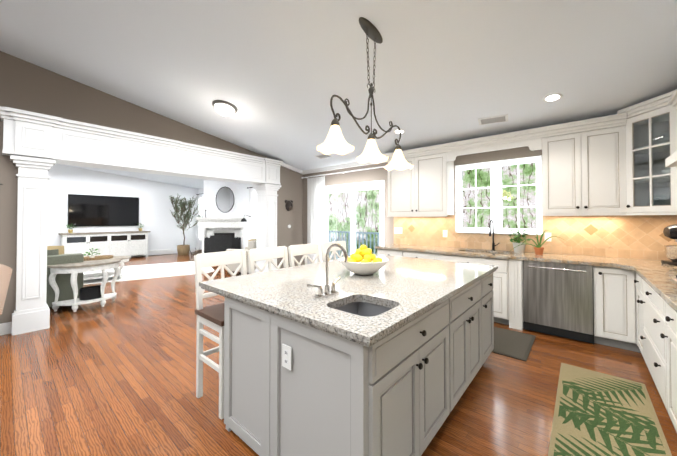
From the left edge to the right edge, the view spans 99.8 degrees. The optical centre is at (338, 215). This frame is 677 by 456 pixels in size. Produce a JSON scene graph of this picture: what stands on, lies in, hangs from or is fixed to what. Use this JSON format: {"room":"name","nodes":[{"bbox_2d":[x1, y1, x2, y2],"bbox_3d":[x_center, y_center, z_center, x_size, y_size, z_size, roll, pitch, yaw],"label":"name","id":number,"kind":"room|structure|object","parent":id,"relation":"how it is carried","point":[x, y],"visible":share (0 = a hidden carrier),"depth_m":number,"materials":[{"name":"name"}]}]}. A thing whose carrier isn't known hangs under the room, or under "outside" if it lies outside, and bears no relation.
{"room":"kitchen","nodes":[
{"label":"kitchen","id":0,"kind":"room"},
{"bbox_2d":[8,154,59,335],"bbox_3d":[-3.925,0.365,3.646,0.478,2.138,0.384,-1,-1,40],"label":"column","id":1,"kind":"structure","parent":0,"point":[32,312],"depth_m":3.52,"materials":[{"name":"white wood"}]},
{"bbox_2d":[47,164,197,249],"bbox_3d":[-8.480,-0.687,9.386,0.150,4.400,7.800,-1,-1,40],"label":"wall","id":2,"kind":"structure","parent":0,"point":[157,220],"depth_m":10.30,"materials":[{"name":"white paint"}]},
{"bbox_2d":[68,194,138,226],"bbox_3d":[-7.992,-0.141,9.796,0.044,1.040,1.910,-1,-1,40],"label":"wall-mounted tv","id":3,"kind":"object","parent":2,"relation":"attached to","point":[89,210],"visible":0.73,"depth_m":9.71,"materials":[{"name":"black"}]},
{"bbox_2d":[148,249,170,254],"bbox_3d":[-6.907,1.425,10.999,0.076,0.180,0.800,-1,-1,40],"label":"baseboard heater","id":4,"kind":"object","parent":2,"relation":"attached to","point":[159,252],"visible":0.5,"depth_m":10.97,"materials":[{"name":"white metal"}]},
{"bbox_2d":[131,249,194,256],"bbox_3d":[-8.416,1.442,9.302,0.018,0.140,7.500,-1,-1,40],"label":"baseboard","id":5,"kind":"structure","parent":2,"relation":"attached to","point":[192,250],"depth_m":11.41,"materials":[{"name":"white wood"}]},
{"bbox_2d":[0,106,282,185],"bbox_3d":[-2.789,-0.962,4.971,0.633,0.519,4.128,-1,-1,40],"label":"beam","id":6,"kind":"structure","parent":0,"point":[37,147],"depth_m":4.18,"materials":[{"name":"white wood"}]},
{"bbox_2d":[60,164,224,188],"bbox_3d":[-5.798,-1.629,7.112,7.200,0.900,7.800,-1,-1,40],"label":"ceiling","id":7,"kind":"structure","parent":0,"point":[189,182],"depth_m":10.13,"materials":[{"name":"white paint"}]},
{"bbox_2d":[0,51,302,323],"bbox_3d":[-3.539,-0.759,4.123,0.160,4.400,9.100,-1,-1,40],"label":"wall","id":8,"kind":"structure","parent":0,"point":[27,86],"depth_m":3.91,"materials":[{"name":"brown"}]},
{"bbox_2d":[0,322,11,335],"bbox_3d":[-5.190,1.342,2.020,0.018,0.140,3.800,-1,-1,40],"label":"baseboard","id":9,"kind":"structure","parent":8,"relation":"attached to","point":[5,328],"depth_m":3.42,"materials":[{"name":"white wood"}]},
{"bbox_2d":[285,200,292,210],"bbox_3d":[-1.132,-0.229,6.716,0.125,0.270,0.240,-1,-1,40],"label":"wall art","id":10,"kind":"object","parent":8,"relation":"attached to","point":[289,205],"visible":0.98,"depth_m":6.68,"materials":[{"name":"grey"}]},
{"bbox_2d":[190,180,245,260],"bbox_3d":[-4.012,-0.525,10.231,1.900,4.100,1.450,0,-1,-5],"label":"fireplace","id":11,"kind":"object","parent":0,"point":[215,221],"depth_m":10.00,"materials":[{"name":"white"}]},
{"bbox_2d":[204,235,240,252],"bbox_3d":[-3.971,1.062,9.700,1.228,0.809,0.194,0,-1,-5],"label":"fire screen","id":12,"kind":"object","parent":11,"relation":"on","point":[218,243],"visible":0.79,"depth_m":9.62,"materials":[{"name":"black metal"}]},
{"bbox_2d":[216,187,233,212],"bbox_3d":[-3.997,-0.548,10.045,0.639,0.919,0.022,0,-1,-5],"label":"oval mirror","id":13,"kind":"object","parent":11,"relation":"attached to","point":[224,199],"visible":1,"depth_m":10.05,"materials":[{"name":"clear glass"}]},
{"bbox_2d":[198,183,256,248],"bbox_3d":[-3.267,-0.679,9.968,7.030,4.400,0.150,-1,-1,40],"label":"wall","id":14,"kind":"structure","parent":0,"point":[243,201],"depth_m":9.85,"materials":[{"name":"white paint"}]},
{"bbox_2d":[196,195,199,249],"bbox_3d":[-5.897,0.334,11.979,0.340,2.370,0.044,-1,-1,40],"label":"curtain","id":15,"kind":"object","parent":14,"relation":"attached to","point":[198,231],"depth_m":11.95,"materials":[{"name":"white fabric"}]},
{"bbox_2d":[200,197,203,240],"bbox_3d":[-5.438,0.145,11.749,1.040,1.840,0.160,-1,-1,40],"label":"living room window","id":16,"kind":"structure","parent":14,"relation":"in","point":[200,212],"depth_m":12.02,"materials":[{"name":"white"}]},
{"bbox_2d":[249,188,254,239],"bbox_3d":[-2.853,0.298,9.384,0.340,2.370,0.044,-1,-1,40],"label":"curtain","id":17,"kind":"object","parent":14,"relation":"attached to","point":[251,212],"depth_m":9.39,"materials":[{"name":"white fabric"}]},
{"bbox_2d":[252,182,280,272],"bbox_3d":[-1.604,0.402,6.369,0.478,2.138,0.434,-1,-1,40],"label":"column","id":18,"kind":"structure","parent":0,"point":[266,197],"depth_m":6.25,"materials":[{"name":"white wood"}]},
{"bbox_2d":[0,252,676,455],"bbox_3d":[-3.798,1.504,4.313,13.920,0.120,9.500,-1,-1,40],"label":"floor","id":19,"kind":"structure","parent":0,"point":[117,377],"depth_m":2.36,"materials":[{"name":"brown wood"}]},
{"bbox_2d":[0,264,12,314],"bbox_3d":[-3.846,0.945,2.942,0.575,0.960,0.620,-1,-1,40],"label":"chair","id":20,"kind":"object","parent":19,"relation":"on","point":[5,273],"visible":1,"depth_m":2.97,"materials":[{"name":"beige fabric"}]},
{"bbox_2d":[46,246,83,306],"bbox_3d":[-5.224,0.955,3.959,0.979,0.968,2.400,-1,-1,40],"label":"sofa","id":21,"kind":"object","parent":19,"relation":"on","point":[56,255],"visible":0.15,"depth_m":4.42,"materials":[{"name":"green fabric"}]},
{"bbox_2d":[47,259,120,311],"bbox_3d":[-3.869,1.089,4.412,0.400,0.688,0.880,-1,-1,40],"label":"console table","id":22,"kind":"object","parent":19,"relation":"on","point":[90,294],"visible":1,"depth_m":4.34,"materials":[{"name":"white wood"}]},
{"bbox_2d":[58,223,149,256],"bbox_3d":[-7.795,0.898,9.634,0.503,1.238,2.360,-1,-1,40],"label":"media console","id":23,"kind":"object","parent":19,"relation":"on","point":[127,243],"visible":0.85,"depth_m":9.45,"materials":[{"name":"white wood"}]},
{"bbox_2d":[83,261,214,284],"bbox_3d":[-5.332,1.481,7.461,3.600,0.012,2.400,1,-1,-33],"label":"living room rug","id":24,"kind":"object","parent":19,"relation":"on","point":[138,272],"visible":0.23,"depth_m":7.46,"materials":[{"name":"white carpet"}]},
{"bbox_2d":[83,248,130,279],"bbox_3d":[-5.460,1.096,6.392,0.840,0.727,1.320,-1,-1,40],"label":"oval coffee table","id":25,"kind":"object","parent":24,"relation":"on","point":[87,258],"visible":0.48,"depth_m":6.45,"materials":[{"name":"grey wood"}]},
{"bbox_2d":[170,195,202,254],"bbox_3d":[-5.925,0.330,11.083,1.220,2.412,1.398,-1,-1,40],"label":"potted tree","id":26,"kind":"object","parent":19,"relation":"on","point":[183,249],"visible":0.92,"depth_m":11.03,"materials":[{"name":"plant"}]},
{"bbox_2d":[190,248,201,256],"bbox_3d":[-5.157,1.379,10.598,0.618,0.301,0.440,0,-1,10],"label":"log holder","id":27,"kind":"object","parent":19,"relation":"on","point":[196,252],"visible":0.42,"depth_m":10.47,"materials":[{"name":"black"}]},
{"bbox_2d":[194,250,246,419],"bbox_3d":[-0.833,0.862,2.280,0.469,1.108,0.460,-1,-1,40],"label":"stool","id":28,"kind":"object","parent":19,"relation":"on","point":[211,316],"visible":0.58,"depth_m":2.22,"materials":[{"name":"white wood"}]},
{"bbox_2d":[226,239,255,274],"bbox_3d":[-2.245,1.043,7.297,0.820,0.883,0.880,0,-1,20],"label":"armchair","id":29,"kind":"object","parent":19,"relation":"on","point":[251,245],"visible":0.33,"depth_m":6.89,"materials":[{"name":"white fabric"}]},
{"bbox_2d":[241,215,255,238],"bbox_3d":[-2.747,0.744,8.996,0.908,1.528,0.325,-1,-1,40],"label":"floor lamp","id":30,"kind":"object","parent":19,"relation":"on","point":[243,220],"visible":0.56,"depth_m":8.95,"materials":[{"name":"black"}]},
{"bbox_2d":[248,246,288,273],"bbox_3d":[-0.522,0.867,2.645,0.469,1.108,0.460,-1,-1,40],"label":"stool","id":31,"kind":"object","parent":19,"relation":"on","point":[268,254],"visible":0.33,"depth_m":2.76,"materials":[{"name":"white wood"}]},
{"bbox_2d":[288,243,320,266],"bbox_3d":[-0.210,0.872,3.011,0.469,1.108,0.460,-1,-1,40],"label":"stool","id":32,"kind":"object","parent":19,"relation":"on","point":[304,250],"visible":0.17,"depth_m":3.13,"materials":[{"name":"white wood"}]},
{"bbox_2d":[320,241,346,261],"bbox_3d":[0.101,0.877,3.376,0.469,1.108,0.460,-1,-1,40],"label":"stool","id":33,"kind":"object","parent":19,"relation":"on","point":[324,246],"visible":0.17,"depth_m":3.47,"materials":[{"name":"white wood"}]},
{"bbox_2d":[224,268,497,455],"bbox_3d":[0.390,0.969,2.348,1.213,0.895,2.189,-1,-1,40],"label":"kitchen island","id":34,"kind":"object","parent":19,"relation":"on","point":[327,357],"depth_m":1.51,"materials":[{"name":"grey wood"}]},
{"bbox_2d":[199,256,497,343],"bbox_3d":[0.281,0.520,2.466,1.510,0.045,2.260,-1,-1,40],"label":"island countertop","id":35,"kind":"structure","parent":34,"relation":"on","point":[302,292],"depth_m":1.91,"materials":[{"name":"white stone"}]},
{"bbox_2d":[339,245,388,274],"bbox_3d":[0.213,0.374,2.420,0.424,0.244,0.424,-1,-1,40],"label":"bowl","id":36,"kind":"object","parent":35,"relation":"on","point":[363,260],"visible":0.98,"depth_m":2.32,"materials":[{"name":"white ceramic"}]},
{"bbox_2d":[379,251,454,261],"bbox_3d":[1.354,1.013,4.776,1.268,0.874,0.444,-1,-1,40],"label":"base cabinet","id":37,"kind":"object","parent":19,"relation":"on","point":[413,254],"depth_m":4.45,"materials":[{"name":"white wood"}]},
{"bbox_2d":[492,271,522,326],"bbox_3d":[2.127,1.116,4.116,0.764,0.650,0.444,-1,-1,40],"label":"base cabinet","id":38,"kind":"object","parent":19,"relation":"on","point":[505,289],"depth_m":3.64,"materials":[{"name":"white wood"}]},
{"bbox_2d":[503,271,510,274],"bbox_3d":[2.127,0.769,4.120,0.748,0.004,0.428,-1,-1,40],"label":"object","id":39,"kind":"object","parent":38,"relation":"on","point":[504,272],"depth_m":3.64,"materials":[{"name":"white wood"}]},
{"bbox_2d":[492,327,535,360],"bbox_3d":[1.764,1.425,3.331,0.820,0.009,0.780,-1,-1,40],"label":"area rug","id":40,"kind":"object","parent":19,"relation":"on","point":[513,344],"visible":0.43,"depth_m":3.15,"materials":[{"name":"grey fabric"}]},
{"bbox_2d":[523,259,594,344],"bbox_3d":[2.715,0.999,3.532,0.655,0.868,0.528,-1,-1,40],"label":"dishwasher","id":41,"kind":"object","parent":19,"relation":"on","point":[590,299],"depth_m":3.31,"materials":[{"name":"grey metal"}]},
{"bbox_2d":[379,244,676,270],"bbox_3d":[2.275,0.544,3.960,3.778,0.040,0.653,-1,-1,40],"label":"countertop","id":42,"kind":"structure","parent":41,"relation":"on","point":[584,261],"depth_m":3.58,"materials":[{"name":"beige stone"}]},
{"bbox_2d":[661,225,676,265],"bbox_3d":[3.557,0.300,2.890,0.360,0.417,0.223,0,-1,20],"label":"stand mixer","id":43,"kind":"object","parent":42,"relation":"on","point":[670,231],"visible":0.98,"depth_m":2.92,"materials":[{"name":"silver"}]},
{"bbox_2d":[548,363,671,455],"bbox_3d":[0.790,1.389,0.732,0.550,0.011,4.800,-1,-1,40],"label":"runner rug","id":44,"kind":"object","parent":19,"relation":"on","point":[598,414],"visible":1,"depth_m":1.97,"materials":[{"name":"beige fabric"}]},
{"bbox_2d":[595,267,638,351],"bbox_3d":[3.116,0.992,3.260,0.323,0.874,0.618,-1,-1,40],"label":"base cabinet","id":45,"kind":"object","parent":19,"relation":"on","point":[615,288],"depth_m":3.02,"materials":[{"name":"white wood"}]},
{"bbox_2d":[634,276,639,348],"bbox_3d":[3.153,0.983,2.559,0.632,0.874,0.438,-1,-1,40],"label":"base cabinet","id":46,"kind":"object","parent":19,"relation":"on","point":[637,281],"depth_m":2.84,"materials":[{"name":"white wood"}]},
{"bbox_2d":[640,280,663,402],"bbox_3d":[2.709,0.976,2.038,0.632,0.874,1.060,-1,-1,40],"label":"base cabinet","id":47,"kind":"object","parent":19,"relation":"on","point":[656,307],"depth_m":2.28,"materials":[{"name":"white wood"}]},
{"bbox_2d":[632,265,676,315],"bbox_3d":[1.030,0.491,0.095,0.658,0.040,6.843,-1,-1,40],"label":"countertop","id":48,"kind":"structure","parent":47,"relation":"on","point":[662,281],"depth_m":2.18,"materials":[{"name":"beige stone"}]},
{"bbox_2d":[660,300,676,431],"bbox_3d":[2.235,0.968,1.482,0.632,0.874,0.531,-1,-1,40],"label":"base cabinet","id":49,"kind":"object","parent":19,"relation":"on","point":[667,317],"depth_m":1.84,"materials":[{"name":"white wood"}]},
{"bbox_2d":[676,316,676,423],"bbox_3d":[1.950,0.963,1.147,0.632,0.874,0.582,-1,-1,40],"label":"base cabinet","id":50,"kind":"object","parent":19,"relation":"on","point":[676,316],"depth_m":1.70,"materials":[{"name":"white wood"}]},
{"bbox_2d":[0,0,676,169],"bbox_3d":[-1.236,-1.948,1.815,6.620,1.624,8.850,-1,-1,40],"label":"ceiling","id":51,"kind":"structure","parent":0,"point":[278,74],"depth_m":2.94,"materials":[{"name":"white paint"}]},
{"bbox_2d":[212,100,237,116],"bbox_3d":[-1.663,-1.527,4.176,0.350,0.192,0.347,-1,-1,40],"label":"flush ceiling light","id":52,"kind":"object","parent":51,"relation":"attached to","point":[223,108],"visible":1,"depth_m":4.08,"materials":[{"name":"grey glass"}]},
{"bbox_2d":[315,154,332,158],"bbox_3d":[-0.305,-1.204,5.826,0.340,0.039,0.179,-1,-1,40],"label":"ceiling vent","id":53,"kind":"object","parent":51,"relation":"in","point":[321,156],"depth_m":5.81,"materials":[{"name":"white metal"}]},
{"bbox_2d":[317,17,412,170],"bbox_3d":[0.287,-1.059,2.495,0.292,1.176,1.252,-1,-1,40],"label":"pendant chandelier","id":54,"kind":"object","parent":51,"relation":"hanging from","point":[335,142],"visible":1,"depth_m":2.45,"materials":[{"name":"white glass"}]},
{"bbox_2d":[394,129,404,133],"bbox_3d":[0.933,-1.278,4.366,0.174,0.034,0.173,0,-1,4],"label":"recessed light","id":55,"kind":"object","parent":51,"relation":"in","point":[396,131],"depth_m":4.36,"materials":[{"name":"white"}]},
{"bbox_2d":[478,114,507,124],"bbox_3d":[2.025,-1.247,3.735,0.343,0.046,0.185,0,-1,31],"label":"ceiling vent","id":56,"kind":"object","parent":51,"relation":"in","point":[493,119],"depth_m":3.72,"materials":[{"name":"white metal"}]},
{"bbox_2d":[543,93,562,101],"bbox_3d":[2.363,-1.295,3.147,0.174,0.034,0.174,0,-1,1],"label":"recessed light","id":57,"kind":"object","parent":51,"relation":"in","point":[553,97],"depth_m":3.14,"materials":[{"name":"white"}]},
{"bbox_2d":[303,146,659,264],"bbox_3d":[1.635,-0.746,5.067,6.490,4.400,0.150,-1,-1,40],"label":"wall","id":58,"kind":"structure","parent":0,"point":[375,174],"depth_m":5.57,"materials":[{"name":"brown"}]},
{"bbox_2d":[281,161,386,174],"bbox_3d":[-0.150,-1.131,5.976,2.599,0.204,0.789,-1,-1,40],"label":"crown molding","id":59,"kind":"structure","parent":58,"relation":"attached to","point":[336,167],"depth_m":6.52,"materials":[{"name":"white wood"}]},
{"bbox_2d":[301,166,385,263],"bbox_3d":[0.061,0.245,6.205,2.480,2.389,0.135,-1,-1,40],"label":"curtain","id":60,"kind":"object","parent":58,"relation":"attached to","point":[316,209],"visible":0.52,"depth_m":6.64,"materials":[{"name":"white fabric"}]},
{"bbox_2d":[325,180,384,259],"bbox_3d":[0.275,0.394,6.184,1.750,2.150,0.133,-1,-1,40],"label":"sliding glass door","id":61,"kind":"structure","parent":58,"relation":"in","point":[351,188],"depth_m":6.14,"materials":[{"name":"white"}]},
{"bbox_2d":[387,149,453,216],"bbox_3d":[1.396,-0.502,4.931,1.060,1.010,0.338,-1,-1,40],"label":"upper cabinet","id":62,"kind":"object","parent":58,"relation":"attached to","point":[426,189],"depth_m":4.70,"materials":[{"name":"white wood"}]},
{"bbox_2d":[455,155,542,234],"bbox_3d":[2.407,-0.271,4.363,1.170,1.110,0.150,-1,-1,40],"label":"kitchen window","id":63,"kind":"structure","parent":58,"relation":"in","point":[496,181],"depth_m":4.35,"materials":[{"name":"white wood"}]},
{"bbox_2d":[538,121,637,215],"bbox_3d":[3.026,-0.522,3.512,0.821,1.010,0.383,-1,-1,40],"label":"upper cabinet","id":64,"kind":"object","parent":58,"relation":"attached to","point":[612,165],"depth_m":3.39,"materials":[{"name":"white wood"}]},
{"bbox_2d":[622,101,669,208],"bbox_3d":[3.227,-0.580,2.943,0.336,0.980,0.336,-1,-1,40],"label":"upper cabinet","id":65,"kind":"object","parent":58,"relation":"attached to","point":[648,127],"depth_m":3.12,"materials":[{"name":"white wood"}]},
{"bbox_2d":[670,97,676,212],"bbox_3d":[3.187,-0.537,2.428,0.384,1.010,0.611,-1,-1,40],"label":"upper cabinet","id":66,"kind":"object","parent":58,"relation":"attached to","point":[673,104],"depth_m":2.75,"materials":[{"name":"white wood"}]},
{"bbox_2d":[455,255,510,270],"bbox_3d":[1.989,0.665,3.960,0.740,0.200,0.004,-1,-1,40],"label":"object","id":67,"kind":"structure","parent":0,"relation":"attached to","point":[503,264],"depth_m":3.78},
{"bbox_2d":[511,259,518,274],"bbox_3d":[2.410,0.663,3.880,0.004,0.200,0.428,-1,-1,40],"label":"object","id":68,"kind":"structure","parent":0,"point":[514,262],"depth_m":3.60,"materials":[{"name":"white wood"}]},
{"bbox_3d":[1.177,-0.820,-0.356,0.150,4.400,8.700,-1,-1,40],"label":"wall","id":69,"kind":"structure","parent":0,"visible":0},
{"bbox_2d":[394,215,676,260],"bbox_3d":[0.064,0.221,1.360,3.790,0.535,7.510,-1,-1,40],"label":"tile backsplash","id":70,"kind":"structure","parent":69,"relation":"attached to","point":[644,237],"depth_m":3.70,"materials":[{"name":"brown tile"}]},
{"bbox_2d":[394,227,401,233],"bbox_3d":[1.125,0.288,5.371,0.170,0.120,0.010,-1,-1,40],"label":"outlet","id":71,"kind":"object","parent":70,"relation":"attached to","point":[397,230],"depth_m":5.37,"materials":[{"name":"white plastic"}]},
{"bbox_2d":[545,233,550,240],"bbox_3d":[2.861,0.298,3.893,0.075,0.120,0.007,-1,-1,40],"label":"outlet","id":72,"kind":"object","parent":70,"relation":"attached to","point":[547,235],"depth_m":3.89,"materials":[{"name":"white plastic"}]},
{"bbox_2d":[665,150,676,167],"bbox_3d":[2.557,-0.811,1.804,0.528,0.840,0.880,-1,-1,40],"label":"range hood","id":73,"kind":"object","parent":69,"relation":"attached to","point":[671,161],"visible":1,"depth_m":2.17,"materials":[{"name":"white"}]},
{"label":"outside","id":74,"kind":"structure","parent":0,"visible":0},
{"bbox_2d":[329,231,378,258],"bbox_3d":[0.957,1.111,7.368,7.000,1.250,2.490,-1,-1,40],"label":"deck railing","id":75,"kind":"object","parent":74,"point":[349,235],"depth_m":9.18,"materials":[{"name":"grey"}]},
{"bbox_2d":[329,163,536,259],"bbox_3d":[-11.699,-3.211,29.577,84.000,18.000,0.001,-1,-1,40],"label":"trees","id":76,"kind":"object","parent":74,"point":[523,191],"depth_m":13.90,"materials":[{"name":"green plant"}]}
]}

